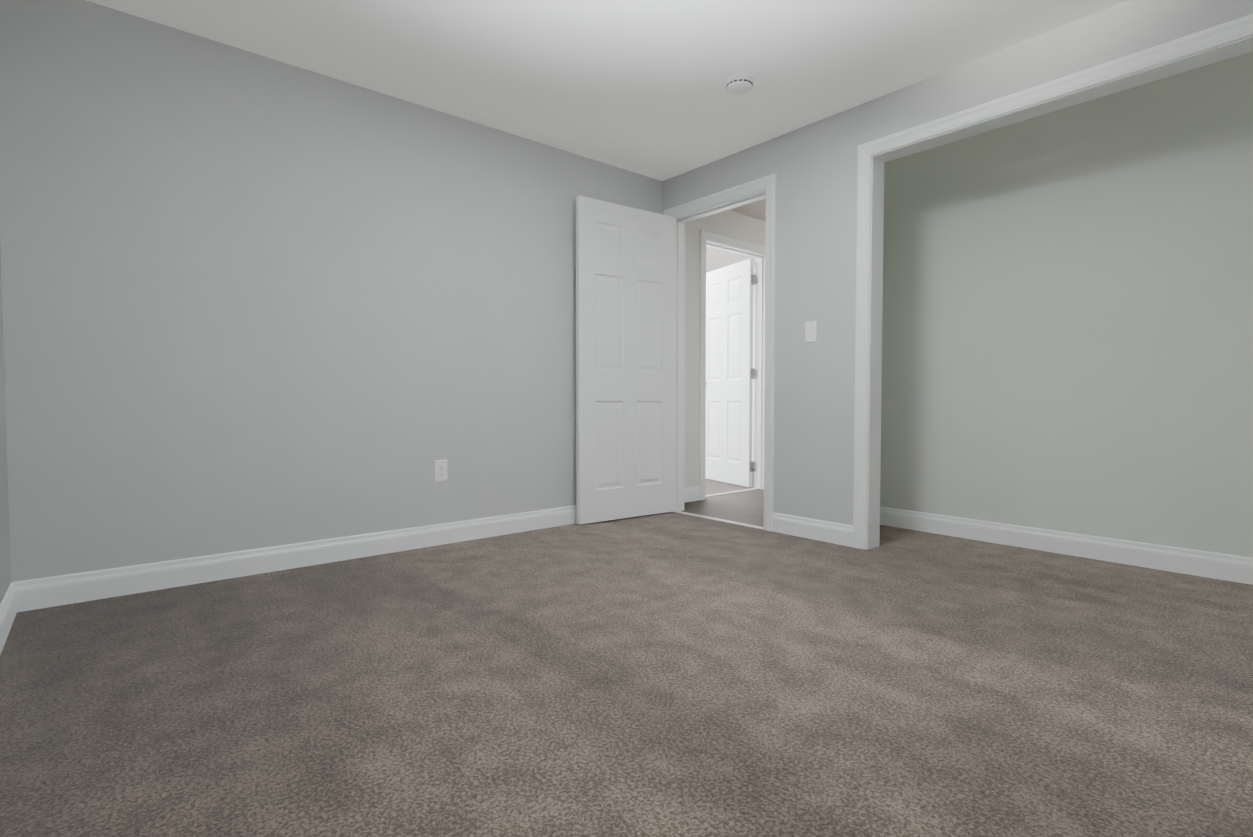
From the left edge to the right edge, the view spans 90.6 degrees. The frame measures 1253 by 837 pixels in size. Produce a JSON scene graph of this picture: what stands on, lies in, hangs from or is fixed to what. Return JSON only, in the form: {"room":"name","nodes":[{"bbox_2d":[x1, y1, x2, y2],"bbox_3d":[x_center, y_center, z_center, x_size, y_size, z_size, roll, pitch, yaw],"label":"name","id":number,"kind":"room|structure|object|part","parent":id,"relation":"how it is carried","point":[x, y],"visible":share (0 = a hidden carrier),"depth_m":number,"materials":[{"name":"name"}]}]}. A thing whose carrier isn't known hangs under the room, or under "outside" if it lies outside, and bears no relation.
{"room":"empty bedroom","nodes":[
{"label":"empty bedroom","id":0,"kind":"room"},
{"bbox_2d":[0,246,10,603],"bbox_3d":[-1.101,-0.388,0.788,0.120,2.298,3.670,-2,2,-40],"label":"wall","id":1,"kind":"structure","parent":0,"point":[5,572],"depth_m":2.16,"materials":[{"name":"paint"}]},
{"bbox_2d":[0,580,23,654],"bbox_3d":[-1.088,0.694,0.911,0.014,0.111,3.550,-2,2,-40],"label":"baseboard","id":2,"kind":"structure","parent":1,"relation":"attached to","point":[12,603],"depth_m":2.13,"materials":[{"name":"white paint"}]},
{"bbox_2d":[0,0,662,581],"bbox_3d":[-1.080,-0.467,3.289,3.390,2.298,0.120,-2,2,-40],"label":"wall","id":3,"kind":"structure","parent":0,"point":[250,300],"depth_m":2.74,"materials":[{"name":"paint"}]},
{"bbox_2d":[24,505,576,610],"bbox_3d":[-0.976,0.618,3.316,3.240,0.111,0.027,-2,2,-40],"label":"baseboard","id":4,"kind":"structure","parent":3,"relation":"attached to","point":[33,594],"depth_m":2.77,"materials":[{"name":"white paint"}]},
{"bbox_2d":[434,460,446,481],"bbox_3d":[-0.989,0.279,3.306,0.070,0.115,0.008,-2,2,-40],"label":"electrical outlet","id":5,"kind":"object","parent":3,"relation":"attached to","point":[440,469],"visible":1,"depth_m":3.30,"materials":[{"name":"white plastic"}]},
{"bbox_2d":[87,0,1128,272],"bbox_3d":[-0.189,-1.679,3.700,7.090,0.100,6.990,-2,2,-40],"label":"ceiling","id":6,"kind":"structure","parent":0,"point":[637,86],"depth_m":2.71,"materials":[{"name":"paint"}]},
{"bbox_2d":[725,73,753,94],"bbox_3d":[0.537,-1.584,2.948,0.136,0.043,0.136,-2,2,-40],"label":"smoke detector","id":7,"kind":"object","parent":6,"relation":"attached to","point":[738,84],"visible":1,"depth_m":2.91,"materials":[{"name":"white plastic"}]},
{"bbox_2d":[0,512,1252,836],"bbox_3d":[0.408,0.714,2.183,3.940,0.008,3.550,-2,2,-40],"label":"floor carpet","id":8,"kind":"object","parent":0,"point":[670,674],"visible":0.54,"depth_m":1.62,"materials":[{"name":"carpet"}]},
{"bbox_2d":[682,472,763,526],"bbox_3d":[-0.189,0.693,3.775,7.090,0.052,6.990,-2,2,-40],"label":"floor","id":9,"kind":"structure","parent":0,"point":[745,507],"depth_m":4.62,"materials":[{"name":"laminate"}]},
{"bbox_2d":[684,210,765,487],"bbox_3d":[1.185,-0.533,5.395,2.550,2.298,0.120,-2,2,-40],"label":"wall","id":10,"kind":"structure","parent":0,"point":[737,225],"depth_m":4.74,"materials":[{"name":"paint"}]},
{"bbox_2d":[684,486,699,502],"bbox_3d":[0.411,0.583,4.685,0.407,0.111,0.014,-2,2,-40],"label":"baseboard","id":11,"kind":"structure","parent":10,"relation":"attached to","point":[691,494],"depth_m":4.74,"materials":[{"name":"white paint"}]},
{"bbox_2d":[705,259,755,486],"bbox_3d":[0.929,-0.404,5.750,0.163,1.993,0.798,-1,2,-26],"label":"room door","id":12,"kind":"structure","parent":10,"relation":"in","point":[729,343],"depth_m":5.68,"materials":[{"name":"white paint"}]},
{"bbox_3d":[1.105,-0.393,5.412,0.043,1.726,0.036,-1,2,-26],"label":"room door hinge","id":13,"kind":"part","parent":12,"relation":"part of","materials":[{"name":"silver metal"}]},
{"bbox_2d":[705,488,758,496],"bbox_3d":[0.859,0.620,5.181,0.770,0.006,0.040,-2,2,-40],"label":"trim","id":14,"kind":"structure","parent":10,"relation":"attached to","point":[731,492],"depth_m":5.17,"materials":[{"name":"beige wood"}]},
{"bbox_2d":[699,229,764,499],"bbox_3d":[0.872,-0.419,5.133,0.916,2.086,0.159,-2,2,-40],"label":"door frame","id":15,"kind":"structure","parent":10,"relation":"attached to","point":[760,370],"depth_m":5.16,"materials":[{"name":"white paint"}]},
{"bbox_2d":[663,0,1252,525],"bbox_3d":[1.361,-0.462,3.125,0.120,2.298,3.810,-2,2,-40],"label":"wall","id":16,"kind":"structure","parent":0,"point":[813,166],"depth_m":3.33,"materials":[{"name":"paint"}]},
{"bbox_2d":[576,196,675,523],"bbox_3d":[0.025,-0.355,4.019,0.808,1.993,0.047,-1,2,-36],"label":"bedroom door","id":17,"kind":"structure","parent":16,"relation":"in","point":[625,361],"depth_m":3.96,"materials":[{"name":"white paint"}]},
{"bbox_2d":[672,510,763,528],"bbox_3d":[0.575,0.654,4.008,0.042,0.012,0.780,-2,2,-40],"label":"trim","id":18,"kind":"structure","parent":16,"relation":"attached to","point":[733,522],"depth_m":3.97,"materials":[{"name":"beige wood"}]},
{"bbox_2d":[663,174,775,530],"bbox_3d":[0.614,-0.384,4.009,0.159,2.086,0.926,-2,2,-40],"label":"door frame","id":19,"kind":"structure","parent":16,"relation":"attached to","point":[768,183],"depth_m":3.76,"materials":[{"name":"white paint"}]},
{"bbox_2d":[805,321,815,342],"bbox_3d":[1.014,-0.480,3.427,0.019,0.115,0.070,-2,2,-40],"label":"light switch","id":20,"kind":"object","parent":16,"relation":"attached to","point":[810,331],"visible":1,"depth_m":3.43,"materials":[{"name":"white plastic"}]},
{"bbox_2d":[772,512,852,546],"bbox_3d":[1.028,0.614,3.447,0.014,0.111,0.514,-2,2,-40],"label":"baseboard","id":21,"kind":"structure","parent":16,"relation":"attached to","point":[825,531],"depth_m":3.43,"materials":[{"name":"white paint"}]},
{"bbox_2d":[853,14,1252,549],"bbox_3d":[1.829,-0.339,2.470,0.020,2.078,1.966,-2,2,-40],"label":"trim","id":22,"kind":"structure","parent":16,"relation":"attached to","point":[1203,40],"depth_m":2.95,"materials":[{"name":"white paint"}]},
{"bbox_2d":[867,36,1252,548],"bbox_3d":[1.882,-0.310,2.516,0.120,2.033,1.860,-2,2,-40],"label":"door frame","id":23,"kind":"structure","parent":16,"relation":"attached to","point":[1211,56],"depth_m":3.15,"materials":[{"name":"white paint"}]},
{"bbox_2d":[880,51,1252,557],"bbox_3d":[2.302,-0.459,3.052,0.120,2.298,2.480,-2,2,-40],"label":"wall","id":24,"kind":"structure","parent":0,"point":[1067,325],"depth_m":3.01,"materials":[{"name":"paint"}]},
{"bbox_2d":[880,506,1252,584],"bbox_3d":[2.047,0.632,2.869,0.550,0.111,2.480,-2,2,-40],"label":"baseboard","id":25,"kind":"structure","parent":24,"relation":"attached to","point":[1228,567],"depth_m":3.04,"materials":[{"name":"white paint"}]}
]}

